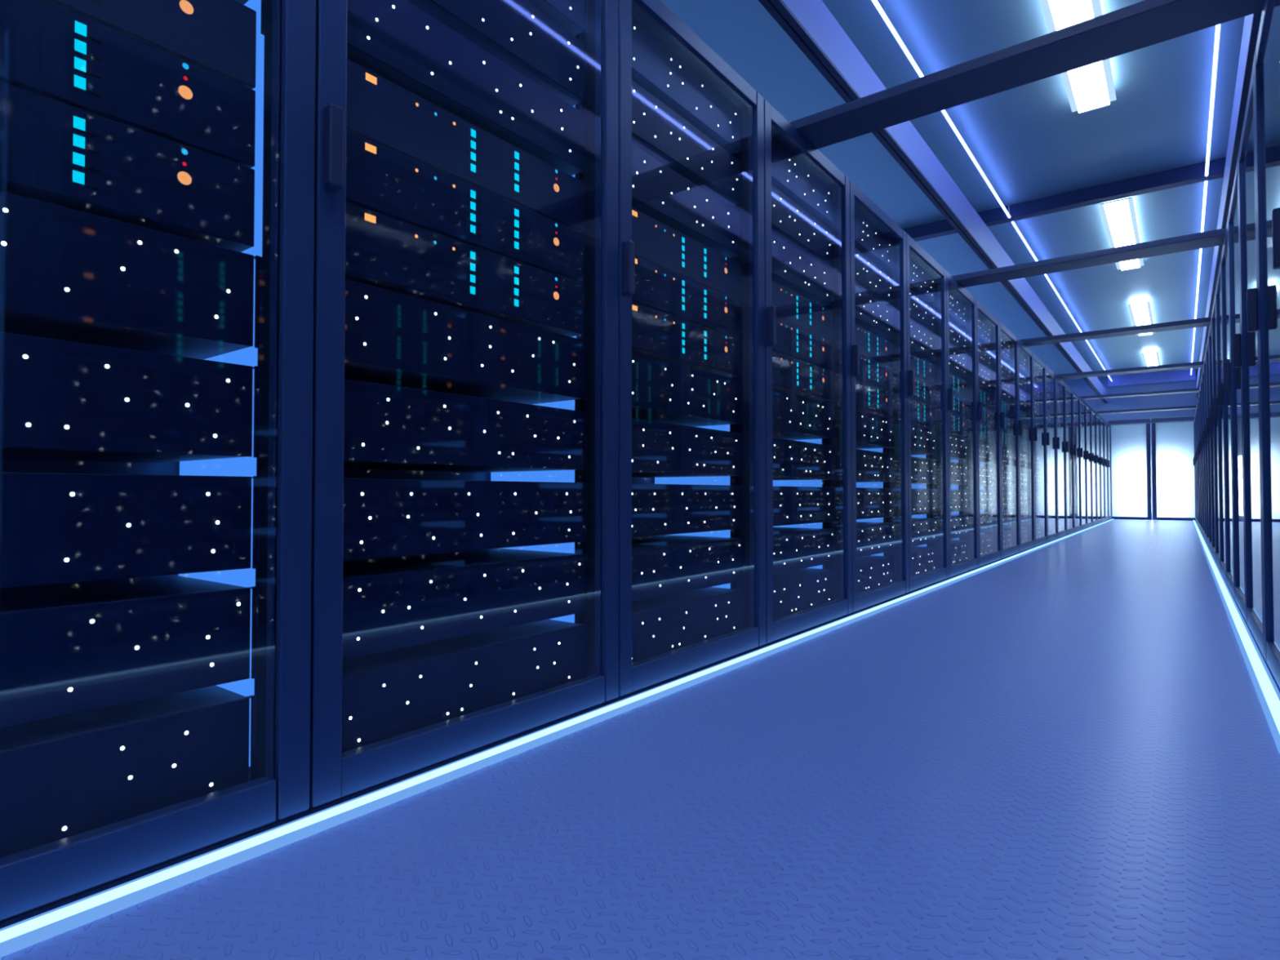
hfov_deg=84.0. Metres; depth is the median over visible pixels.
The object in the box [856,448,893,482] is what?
server
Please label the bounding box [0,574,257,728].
server
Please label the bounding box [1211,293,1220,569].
rack
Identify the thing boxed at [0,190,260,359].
server
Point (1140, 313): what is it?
ceiling light
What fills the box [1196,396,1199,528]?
rack
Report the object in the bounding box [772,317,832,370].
server
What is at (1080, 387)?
ceiling
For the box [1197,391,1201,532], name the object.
rack
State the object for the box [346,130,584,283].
server
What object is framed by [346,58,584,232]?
server
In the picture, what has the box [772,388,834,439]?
server
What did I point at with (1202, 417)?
rack
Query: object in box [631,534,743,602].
server
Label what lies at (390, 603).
server
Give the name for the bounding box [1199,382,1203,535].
rack
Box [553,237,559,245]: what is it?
light
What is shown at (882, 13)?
ceiling light strip
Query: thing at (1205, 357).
rack
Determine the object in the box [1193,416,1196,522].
rack
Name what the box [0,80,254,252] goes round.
server
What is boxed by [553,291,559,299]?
light
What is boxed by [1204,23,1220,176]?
ceiling light strip
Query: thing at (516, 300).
light
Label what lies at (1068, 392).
rack
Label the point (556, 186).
light
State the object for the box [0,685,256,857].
server
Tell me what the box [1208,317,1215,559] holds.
rack
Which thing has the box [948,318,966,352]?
server
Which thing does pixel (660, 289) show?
server
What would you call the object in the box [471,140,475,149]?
light
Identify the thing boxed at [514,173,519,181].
light
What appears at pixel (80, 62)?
light
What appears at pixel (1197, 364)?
cross beam
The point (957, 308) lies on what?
server
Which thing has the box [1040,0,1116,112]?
ceiling light
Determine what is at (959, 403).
server
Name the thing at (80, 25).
light
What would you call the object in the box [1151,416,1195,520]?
door
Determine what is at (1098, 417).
rack
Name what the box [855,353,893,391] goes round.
server
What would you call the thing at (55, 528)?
server
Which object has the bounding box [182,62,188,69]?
light
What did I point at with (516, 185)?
light
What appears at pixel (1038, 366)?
rack
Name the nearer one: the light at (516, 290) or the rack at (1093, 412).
the light at (516, 290)
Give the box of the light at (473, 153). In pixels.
[471,151,475,161]
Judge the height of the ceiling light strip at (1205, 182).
0.112 m
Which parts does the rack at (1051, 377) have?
handle, glass pane, corner post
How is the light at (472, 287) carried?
attached to the server at (383, 251)
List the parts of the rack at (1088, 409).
handle, glass pane, corner post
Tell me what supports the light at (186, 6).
attached to the server at (218, 37)
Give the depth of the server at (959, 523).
4.77 m
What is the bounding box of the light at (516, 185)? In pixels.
[514,183,519,192]
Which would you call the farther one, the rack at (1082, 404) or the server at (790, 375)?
the rack at (1082, 404)
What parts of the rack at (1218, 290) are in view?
corner post, handle, glass pane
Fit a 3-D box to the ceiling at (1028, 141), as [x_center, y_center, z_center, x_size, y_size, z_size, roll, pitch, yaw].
[3.885,-2.307,7.243,5.236,0.100,18.760,-1,-1,37]
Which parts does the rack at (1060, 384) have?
handle, glass pane, corner post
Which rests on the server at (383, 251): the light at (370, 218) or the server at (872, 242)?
the light at (370, 218)
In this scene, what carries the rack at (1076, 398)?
on the floor
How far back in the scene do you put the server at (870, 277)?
3.49 m
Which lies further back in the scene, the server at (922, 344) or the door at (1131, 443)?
the door at (1131, 443)
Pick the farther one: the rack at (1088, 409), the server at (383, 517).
the rack at (1088, 409)
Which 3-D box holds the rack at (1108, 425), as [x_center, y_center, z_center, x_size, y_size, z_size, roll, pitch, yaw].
[9.054,-0.145,14.488,0.926,1.910,0.795,-1,-1,37]
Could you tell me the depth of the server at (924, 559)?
4.12 m
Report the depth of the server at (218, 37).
1.08 m
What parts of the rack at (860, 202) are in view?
handle, light panel, corner post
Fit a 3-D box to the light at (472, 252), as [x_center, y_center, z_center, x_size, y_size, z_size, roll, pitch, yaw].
[-0.354,-0.475,1.506,0.002,0.015,0.013,-1,-1,37]
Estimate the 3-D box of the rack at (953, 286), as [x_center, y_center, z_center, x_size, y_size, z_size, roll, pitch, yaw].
[1.781,-0.325,4.944,0.926,1.910,0.795,-1,-1,37]
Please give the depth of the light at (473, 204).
1.51 m
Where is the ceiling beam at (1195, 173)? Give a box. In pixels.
[902,157,1226,241]
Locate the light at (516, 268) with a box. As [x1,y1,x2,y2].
[514,266,519,274]
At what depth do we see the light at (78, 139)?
0.97 m
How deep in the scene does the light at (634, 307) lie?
1.95 m
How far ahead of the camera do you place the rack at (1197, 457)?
11.08 m
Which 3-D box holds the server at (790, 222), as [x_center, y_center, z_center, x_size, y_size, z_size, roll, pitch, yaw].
[0.466,-1.010,2.926,0.406,0.149,0.694,-1,-1,37]
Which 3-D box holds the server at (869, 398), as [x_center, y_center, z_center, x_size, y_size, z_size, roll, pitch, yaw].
[0.948,-0.395,3.546,0.406,0.126,0.684,-1,-1,37]
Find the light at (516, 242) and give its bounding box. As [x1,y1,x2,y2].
[514,240,519,249]
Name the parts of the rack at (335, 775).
handle, light panel, corner post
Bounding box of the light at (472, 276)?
[470,274,475,283]
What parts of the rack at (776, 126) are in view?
handle, light panel, corner post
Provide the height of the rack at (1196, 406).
1.910 m
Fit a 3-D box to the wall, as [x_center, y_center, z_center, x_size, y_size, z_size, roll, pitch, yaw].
[10.486,-0.280,14.547,1.536,2.180,0.780,-1,-1,37]
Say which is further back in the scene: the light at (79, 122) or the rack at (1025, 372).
the rack at (1025, 372)
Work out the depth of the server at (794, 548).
2.81 m
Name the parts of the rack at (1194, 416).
corner post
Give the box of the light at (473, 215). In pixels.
[470,213,475,222]
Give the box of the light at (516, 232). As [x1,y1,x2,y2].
[514,230,519,238]
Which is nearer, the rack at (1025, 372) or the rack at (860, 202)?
the rack at (860, 202)
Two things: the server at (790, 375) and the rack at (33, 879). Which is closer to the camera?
the rack at (33, 879)
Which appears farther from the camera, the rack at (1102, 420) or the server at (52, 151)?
the rack at (1102, 420)
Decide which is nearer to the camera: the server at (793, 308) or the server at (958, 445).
the server at (793, 308)
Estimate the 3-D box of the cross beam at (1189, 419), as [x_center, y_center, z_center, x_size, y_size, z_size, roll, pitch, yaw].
[9.910,-1.132,13.808,1.616,0.036,0.200,-1,-1,37]
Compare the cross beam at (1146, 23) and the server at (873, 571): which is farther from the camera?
the server at (873, 571)
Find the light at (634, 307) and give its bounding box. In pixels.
[631,304,637,311]
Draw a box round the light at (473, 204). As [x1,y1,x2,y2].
[470,201,475,210]
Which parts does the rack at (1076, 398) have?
handle, glass pane, corner post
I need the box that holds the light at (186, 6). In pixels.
[179,0,193,14]
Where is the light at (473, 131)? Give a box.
[471,128,475,137]
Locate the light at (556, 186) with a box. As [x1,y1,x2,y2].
[553,183,559,191]
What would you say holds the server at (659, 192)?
in the rack at (655, 15)
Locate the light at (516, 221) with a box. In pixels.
[514,219,519,227]
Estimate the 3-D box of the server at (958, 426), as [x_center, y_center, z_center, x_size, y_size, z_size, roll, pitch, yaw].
[1.918,-0.371,4.819,0.406,0.126,0.684,-1,-1,37]
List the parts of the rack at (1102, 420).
corner post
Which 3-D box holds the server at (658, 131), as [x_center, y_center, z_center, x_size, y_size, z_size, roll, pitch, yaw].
[-0.019,-1.022,2.289,0.406,0.149,0.694,-1,-1,37]
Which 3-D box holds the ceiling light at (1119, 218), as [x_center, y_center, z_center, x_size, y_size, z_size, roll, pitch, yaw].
[4.425,-2.232,6.502,0.226,0.081,2.102,-1,-1,37]
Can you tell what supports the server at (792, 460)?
in the rack at (776, 126)
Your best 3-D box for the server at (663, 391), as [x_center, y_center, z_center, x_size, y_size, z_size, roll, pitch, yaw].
[-0.019,-0.268,2.275,0.406,0.150,0.694,-1,-1,37]
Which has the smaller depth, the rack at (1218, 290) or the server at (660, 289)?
the server at (660, 289)
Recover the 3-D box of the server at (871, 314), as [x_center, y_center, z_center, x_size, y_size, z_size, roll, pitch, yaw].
[0.951,-0.819,3.558,0.406,0.149,0.694,-1,-1,37]
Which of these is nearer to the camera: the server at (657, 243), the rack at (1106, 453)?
the server at (657, 243)
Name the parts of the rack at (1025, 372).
handle, glass pane, corner post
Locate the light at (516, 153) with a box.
[514,151,519,159]
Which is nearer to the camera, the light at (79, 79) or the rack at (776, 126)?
the light at (79, 79)
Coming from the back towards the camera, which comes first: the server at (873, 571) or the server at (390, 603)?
the server at (873, 571)
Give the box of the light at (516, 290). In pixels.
[514,288,519,295]
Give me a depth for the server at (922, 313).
4.14 m
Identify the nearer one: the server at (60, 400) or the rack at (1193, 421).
the server at (60, 400)
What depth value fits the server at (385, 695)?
1.47 m
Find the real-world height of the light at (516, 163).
0.015 m
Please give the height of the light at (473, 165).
0.015 m
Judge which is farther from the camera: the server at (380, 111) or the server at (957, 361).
the server at (957, 361)
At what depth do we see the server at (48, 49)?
1.01 m
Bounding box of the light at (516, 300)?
[514,298,518,306]
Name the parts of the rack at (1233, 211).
corner post, handle, glass pane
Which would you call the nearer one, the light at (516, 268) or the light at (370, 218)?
the light at (370, 218)
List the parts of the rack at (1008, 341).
handle, glass pane, corner post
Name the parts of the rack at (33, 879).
light panel, corner post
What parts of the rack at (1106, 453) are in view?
door, glass pane, corner post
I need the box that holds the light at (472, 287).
[470,285,475,294]
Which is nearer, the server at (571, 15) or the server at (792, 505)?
the server at (571, 15)
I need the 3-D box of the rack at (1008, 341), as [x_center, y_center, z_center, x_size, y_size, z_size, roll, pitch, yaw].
[2.751,-0.301,6.217,0.926,1.910,0.795,-1,-1,37]
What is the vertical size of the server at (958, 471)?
0.148 m
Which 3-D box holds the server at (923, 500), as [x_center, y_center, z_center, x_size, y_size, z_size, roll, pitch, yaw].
[1.436,0.126,4.176,0.406,0.149,0.694,-1,-1,37]
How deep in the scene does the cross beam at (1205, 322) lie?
6.09 m
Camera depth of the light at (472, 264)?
1.50 m
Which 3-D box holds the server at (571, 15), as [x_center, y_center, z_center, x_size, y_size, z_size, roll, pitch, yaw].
[-0.504,-1.213,1.657,0.406,0.148,0.694,-1,-1,37]
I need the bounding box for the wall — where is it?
[1150,416,1182,519]
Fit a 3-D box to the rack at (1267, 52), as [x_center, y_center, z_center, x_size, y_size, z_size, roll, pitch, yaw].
[2.045,-0.390,1.643,0.926,1.910,0.795,-1,-1,37]
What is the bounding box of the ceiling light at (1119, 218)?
[1098,196,1143,270]
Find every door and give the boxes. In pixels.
[1108,418,1151,519]
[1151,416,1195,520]
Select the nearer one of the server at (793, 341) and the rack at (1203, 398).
the server at (793, 341)
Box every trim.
[758,0,1107,403]
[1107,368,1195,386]
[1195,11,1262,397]
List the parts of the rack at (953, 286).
handle, light panel, corner post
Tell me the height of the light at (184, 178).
0.020 m
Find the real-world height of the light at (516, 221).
0.015 m
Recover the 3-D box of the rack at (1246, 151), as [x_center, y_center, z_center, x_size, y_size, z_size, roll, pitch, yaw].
[2.529,-0.378,2.280,0.926,1.910,0.795,-1,-1,37]
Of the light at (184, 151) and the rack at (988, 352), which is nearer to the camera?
the light at (184, 151)
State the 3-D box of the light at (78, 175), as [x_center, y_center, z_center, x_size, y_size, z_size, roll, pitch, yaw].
[-0.763,-0.411,0.967,0.002,0.015,0.013,-1,-1,37]
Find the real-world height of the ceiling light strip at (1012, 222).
0.112 m
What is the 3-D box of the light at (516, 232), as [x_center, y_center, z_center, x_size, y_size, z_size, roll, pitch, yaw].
[-0.279,-0.555,1.606,0.002,0.015,0.013,-1,-1,37]
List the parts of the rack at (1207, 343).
handle, glass pane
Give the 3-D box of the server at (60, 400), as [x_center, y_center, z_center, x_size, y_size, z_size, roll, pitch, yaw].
[-0.988,-0.113,0.999,0.406,0.148,0.694,-1,-1,37]
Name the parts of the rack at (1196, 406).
corner post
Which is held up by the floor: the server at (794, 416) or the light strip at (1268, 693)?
the light strip at (1268, 693)
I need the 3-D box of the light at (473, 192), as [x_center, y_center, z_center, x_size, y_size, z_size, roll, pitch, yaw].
[-0.354,-0.606,1.508,0.002,0.015,0.013,-1,-1,37]
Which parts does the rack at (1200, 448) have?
glass pane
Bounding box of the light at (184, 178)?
[177,171,191,185]
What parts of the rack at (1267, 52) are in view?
corner post, handle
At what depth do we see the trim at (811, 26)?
3.98 m
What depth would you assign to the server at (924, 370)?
4.13 m
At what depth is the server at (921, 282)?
4.14 m
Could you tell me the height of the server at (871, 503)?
0.149 m
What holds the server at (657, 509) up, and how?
in the rack at (655, 15)
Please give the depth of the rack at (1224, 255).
3.92 m
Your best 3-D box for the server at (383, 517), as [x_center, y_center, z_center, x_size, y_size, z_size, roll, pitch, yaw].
[-0.503,0.077,1.631,0.406,0.149,0.694,-1,-1,37]
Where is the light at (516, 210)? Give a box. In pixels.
[514,208,519,217]
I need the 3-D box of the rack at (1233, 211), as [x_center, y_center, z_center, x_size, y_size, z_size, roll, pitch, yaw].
[3.014,-0.366,2.916,0.926,1.910,0.795,-1,-1,37]
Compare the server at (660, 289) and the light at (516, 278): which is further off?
the server at (660, 289)
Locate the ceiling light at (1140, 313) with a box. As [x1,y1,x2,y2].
[1128,301,1155,335]
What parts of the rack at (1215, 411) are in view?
corner post, handle, glass pane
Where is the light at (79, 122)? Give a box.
[73,115,85,130]
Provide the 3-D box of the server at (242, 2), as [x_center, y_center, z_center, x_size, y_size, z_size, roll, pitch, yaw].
[-0.989,-0.867,1.013,0.406,0.149,0.694,-1,-1,37]
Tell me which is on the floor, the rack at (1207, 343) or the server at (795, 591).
the rack at (1207, 343)
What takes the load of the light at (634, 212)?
on the server at (657, 243)
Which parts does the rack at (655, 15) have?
handle, light panel, corner post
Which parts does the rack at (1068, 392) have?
handle, corner post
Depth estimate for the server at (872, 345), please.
3.48 m
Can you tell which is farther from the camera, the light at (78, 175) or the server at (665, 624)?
the server at (665, 624)
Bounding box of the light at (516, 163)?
[514,161,519,170]
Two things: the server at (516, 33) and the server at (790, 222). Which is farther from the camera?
the server at (790, 222)
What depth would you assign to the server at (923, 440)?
4.14 m
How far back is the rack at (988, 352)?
5.33 m
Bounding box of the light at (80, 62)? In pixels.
[74,56,86,72]
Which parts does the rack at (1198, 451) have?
glass pane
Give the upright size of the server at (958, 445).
0.150 m
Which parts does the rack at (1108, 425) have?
glass pane, corner post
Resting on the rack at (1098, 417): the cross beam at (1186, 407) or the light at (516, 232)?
the cross beam at (1186, 407)
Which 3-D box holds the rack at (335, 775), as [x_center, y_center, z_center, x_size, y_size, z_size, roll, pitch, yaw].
[-0.643,-0.385,1.763,0.926,1.910,0.795,-1,-1,37]
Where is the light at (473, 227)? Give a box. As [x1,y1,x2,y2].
[470,224,475,233]
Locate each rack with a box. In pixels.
[0,0,315,924]
[308,0,618,810]
[610,0,765,700]
[757,98,852,647]
[844,179,908,616]
[902,232,948,595]
[942,271,978,580]
[973,299,1001,568]
[996,320,1020,560]
[1014,338,1035,554]
[1030,352,1047,548]
[1044,364,1057,543]
[1055,375,1066,539]
[1064,383,1075,536]
[1071,390,1081,533]
[1080,397,1087,530]
[1084,403,1093,528]
[1091,408,1097,526]
[1096,413,1102,524]
[1100,417,1105,523]
[1102,420,1109,522]
[1106,423,1112,520]
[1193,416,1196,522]
[1193,421,1195,520]
[1194,410,1197,524]
[1195,401,1199,527]
[1195,405,1198,525]
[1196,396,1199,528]
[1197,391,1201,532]
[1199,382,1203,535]
[1200,371,1204,538]
[1201,362,1206,542]
[1204,352,1208,546]
[1205,337,1212,552]
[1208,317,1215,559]
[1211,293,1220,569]
[1215,262,1226,581]
[1220,217,1234,597]
[1227,155,1245,620]
[1237,60,1264,657]
[1253,0,1279,688]
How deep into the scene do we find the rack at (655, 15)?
2.29 m
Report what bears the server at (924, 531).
in the rack at (913, 251)
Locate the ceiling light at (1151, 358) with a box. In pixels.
[1142,351,1160,366]
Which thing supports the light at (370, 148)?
on the server at (381, 180)
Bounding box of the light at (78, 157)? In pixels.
[72,151,84,166]
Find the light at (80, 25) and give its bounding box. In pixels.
[75,20,86,36]
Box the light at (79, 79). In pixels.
[74,74,85,90]
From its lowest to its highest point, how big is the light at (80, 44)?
0.015 m
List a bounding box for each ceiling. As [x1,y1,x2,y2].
[660,0,1244,380]
[1062,368,1198,422]
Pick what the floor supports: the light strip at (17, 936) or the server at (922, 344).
the light strip at (17, 936)
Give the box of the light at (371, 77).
[365,72,377,84]
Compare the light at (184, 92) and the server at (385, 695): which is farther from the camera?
the server at (385, 695)
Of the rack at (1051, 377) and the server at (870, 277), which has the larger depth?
the rack at (1051, 377)
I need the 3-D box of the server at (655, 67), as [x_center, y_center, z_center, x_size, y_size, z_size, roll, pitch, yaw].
[-0.019,-1.201,2.293,0.406,0.148,0.694,-1,-1,37]
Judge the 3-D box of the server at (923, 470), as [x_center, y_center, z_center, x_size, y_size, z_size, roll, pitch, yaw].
[1.436,-0.053,4.180,0.406,0.148,0.694,-1,-1,37]
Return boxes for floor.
[0,519,1279,959]
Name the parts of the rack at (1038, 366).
handle, glass pane, corner post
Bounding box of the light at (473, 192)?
[470,189,475,199]
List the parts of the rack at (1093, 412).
corner post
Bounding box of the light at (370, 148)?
[364,142,376,154]
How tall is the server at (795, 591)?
0.152 m
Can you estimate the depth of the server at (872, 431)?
3.48 m
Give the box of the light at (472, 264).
[470,262,475,271]
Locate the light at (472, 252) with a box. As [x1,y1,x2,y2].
[470,250,475,259]
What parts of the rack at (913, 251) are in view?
handle, light panel, corner post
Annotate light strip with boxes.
[0,519,1115,957]
[871,0,1010,217]
[1011,221,1111,381]
[1190,180,1207,374]
[1192,520,1279,755]
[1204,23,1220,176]
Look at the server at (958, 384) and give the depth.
4.79 m
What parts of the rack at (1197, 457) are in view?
corner post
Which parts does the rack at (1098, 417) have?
glass pane, corner post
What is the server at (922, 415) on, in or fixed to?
in the rack at (913, 251)
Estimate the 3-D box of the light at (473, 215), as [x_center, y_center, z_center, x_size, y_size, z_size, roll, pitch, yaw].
[-0.354,-0.556,1.508,0.002,0.015,0.013,-1,-1,37]
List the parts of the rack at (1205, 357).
handle, glass pane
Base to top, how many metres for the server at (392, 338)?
0.150 m
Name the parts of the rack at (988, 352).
handle, corner post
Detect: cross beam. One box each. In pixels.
[790,0,1263,148]
[952,227,1226,287]
[1019,316,1211,346]
[1056,361,1204,379]
[1080,387,1199,399]
[1095,405,1195,414]
[1107,417,1194,425]
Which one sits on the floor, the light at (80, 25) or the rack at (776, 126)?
the rack at (776, 126)
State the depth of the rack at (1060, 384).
8.55 m
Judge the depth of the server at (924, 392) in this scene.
4.15 m
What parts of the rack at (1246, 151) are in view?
corner post, handle, glass pane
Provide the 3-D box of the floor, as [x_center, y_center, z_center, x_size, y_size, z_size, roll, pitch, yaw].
[4.145,0.738,7.522,5.236,0.120,19.610,-1,-1,37]
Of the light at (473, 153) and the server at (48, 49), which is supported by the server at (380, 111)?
the light at (473, 153)
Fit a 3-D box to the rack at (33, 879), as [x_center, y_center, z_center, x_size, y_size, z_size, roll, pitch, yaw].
[-1.127,-0.398,1.127,0.926,1.910,0.795,-1,-1,37]
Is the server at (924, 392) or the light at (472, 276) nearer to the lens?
the light at (472, 276)
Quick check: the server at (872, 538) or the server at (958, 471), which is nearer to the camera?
the server at (872, 538)
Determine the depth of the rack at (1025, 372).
6.61 m
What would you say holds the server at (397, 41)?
in the rack at (335, 775)
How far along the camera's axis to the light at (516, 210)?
1.61 m
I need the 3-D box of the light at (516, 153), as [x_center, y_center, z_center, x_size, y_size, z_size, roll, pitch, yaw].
[-0.279,-0.735,1.610,0.002,0.015,0.013,-1,-1,37]
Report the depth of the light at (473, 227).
1.51 m
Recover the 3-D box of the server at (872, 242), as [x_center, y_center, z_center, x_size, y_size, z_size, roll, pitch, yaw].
[0.950,-1.177,3.565,0.406,0.148,0.694,-1,-1,37]
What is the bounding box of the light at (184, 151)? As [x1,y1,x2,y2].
[181,148,187,155]
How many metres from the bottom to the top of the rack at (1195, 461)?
1.910 m
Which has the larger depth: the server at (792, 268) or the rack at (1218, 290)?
the rack at (1218, 290)
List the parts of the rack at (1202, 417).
handle, corner post, glass pane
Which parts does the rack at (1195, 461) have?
corner post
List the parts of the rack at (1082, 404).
corner post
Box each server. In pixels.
[0,0,255,168]
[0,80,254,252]
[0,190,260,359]
[0,331,259,462]
[0,471,258,588]
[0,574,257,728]
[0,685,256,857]
[46,0,256,89]
[235,0,248,4]
[342,478,586,560]
[342,548,586,660]
[342,619,586,752]
[343,378,586,472]
[344,279,586,404]
[345,201,584,337]
[346,0,587,175]
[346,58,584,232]
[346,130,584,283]
[406,0,587,106]
[526,0,587,35]
[631,15,742,154]
[631,80,742,206]
[631,143,742,257]
[631,207,741,300]
[631,256,741,337]
[631,301,741,377]
[631,352,742,426]
[631,417,743,477]
[631,483,743,537]
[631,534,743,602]
[631,586,743,662]
[771,137,832,224]
[771,184,833,265]
[771,232,833,306]
[772,280,832,340]
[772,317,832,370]
[772,350,832,401]
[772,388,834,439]
[772,437,834,479]
[773,485,835,526]
[773,527,835,574]
[773,568,835,619]
[854,209,892,270]
[854,247,893,304]
[854,285,893,337]
[854,323,893,366]
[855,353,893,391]
[855,379,893,417]
[855,409,893,448]
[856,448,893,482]
[856,487,894,519]
[856,521,894,558]
[856,555,894,593]
[909,257,934,302]
[909,288,935,331]
[910,320,935,360]
[910,351,935,385]
[910,377,935,406]
[910,398,935,428]
[911,424,936,455]
[911,456,936,484]
[911,488,937,515]
[911,517,937,546]
[911,546,937,576]
[948,291,966,326]
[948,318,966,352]
[949,346,966,377]
[949,372,966,399]
[949,394,966,417]
[950,413,967,436]
[950,434,967,459]
[950,462,968,484]
[950,488,968,511]
[951,515,968,539]
[951,539,968,564]
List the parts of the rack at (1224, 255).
corner post, handle, glass pane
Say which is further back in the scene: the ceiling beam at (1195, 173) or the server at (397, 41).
the ceiling beam at (1195, 173)
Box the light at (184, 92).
[177,85,192,99]
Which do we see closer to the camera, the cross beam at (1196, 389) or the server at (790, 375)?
the server at (790, 375)
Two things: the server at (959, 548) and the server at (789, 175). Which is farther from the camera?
the server at (959, 548)
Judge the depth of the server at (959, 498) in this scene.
4.76 m
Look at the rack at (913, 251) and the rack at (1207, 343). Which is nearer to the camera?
the rack at (913, 251)
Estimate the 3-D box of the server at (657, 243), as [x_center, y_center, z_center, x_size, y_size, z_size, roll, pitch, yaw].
[-0.022,-0.679,2.279,0.406,0.126,0.684,-1,-1,37]
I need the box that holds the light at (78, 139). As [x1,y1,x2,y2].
[73,133,84,148]
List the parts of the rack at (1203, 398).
handle, corner post, glass pane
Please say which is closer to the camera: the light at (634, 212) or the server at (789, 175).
the light at (634, 212)
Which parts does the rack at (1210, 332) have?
handle, corner post, glass pane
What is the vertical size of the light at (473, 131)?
0.015 m
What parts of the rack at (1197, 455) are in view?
corner post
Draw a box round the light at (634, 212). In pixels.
[631,209,637,217]
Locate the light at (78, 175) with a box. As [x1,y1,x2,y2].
[72,169,84,184]
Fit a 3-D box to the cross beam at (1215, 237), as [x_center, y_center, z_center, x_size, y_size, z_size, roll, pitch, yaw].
[2.638,-1.312,4.264,1.616,0.036,0.200,-1,-1,37]
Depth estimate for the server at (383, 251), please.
1.47 m
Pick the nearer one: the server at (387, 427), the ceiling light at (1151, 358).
the server at (387, 427)
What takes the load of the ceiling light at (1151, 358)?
attached to the ceiling at (1028, 141)
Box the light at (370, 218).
[364,213,375,223]
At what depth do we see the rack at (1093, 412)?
11.76 m
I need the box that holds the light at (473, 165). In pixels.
[471,163,475,173]
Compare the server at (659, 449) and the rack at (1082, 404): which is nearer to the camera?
the server at (659, 449)
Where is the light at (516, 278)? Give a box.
[514,276,519,284]
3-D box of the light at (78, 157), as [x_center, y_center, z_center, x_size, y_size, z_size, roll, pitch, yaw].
[-0.763,-0.436,0.968,0.002,0.015,0.013,-1,-1,37]
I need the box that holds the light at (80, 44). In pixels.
[74,38,86,54]

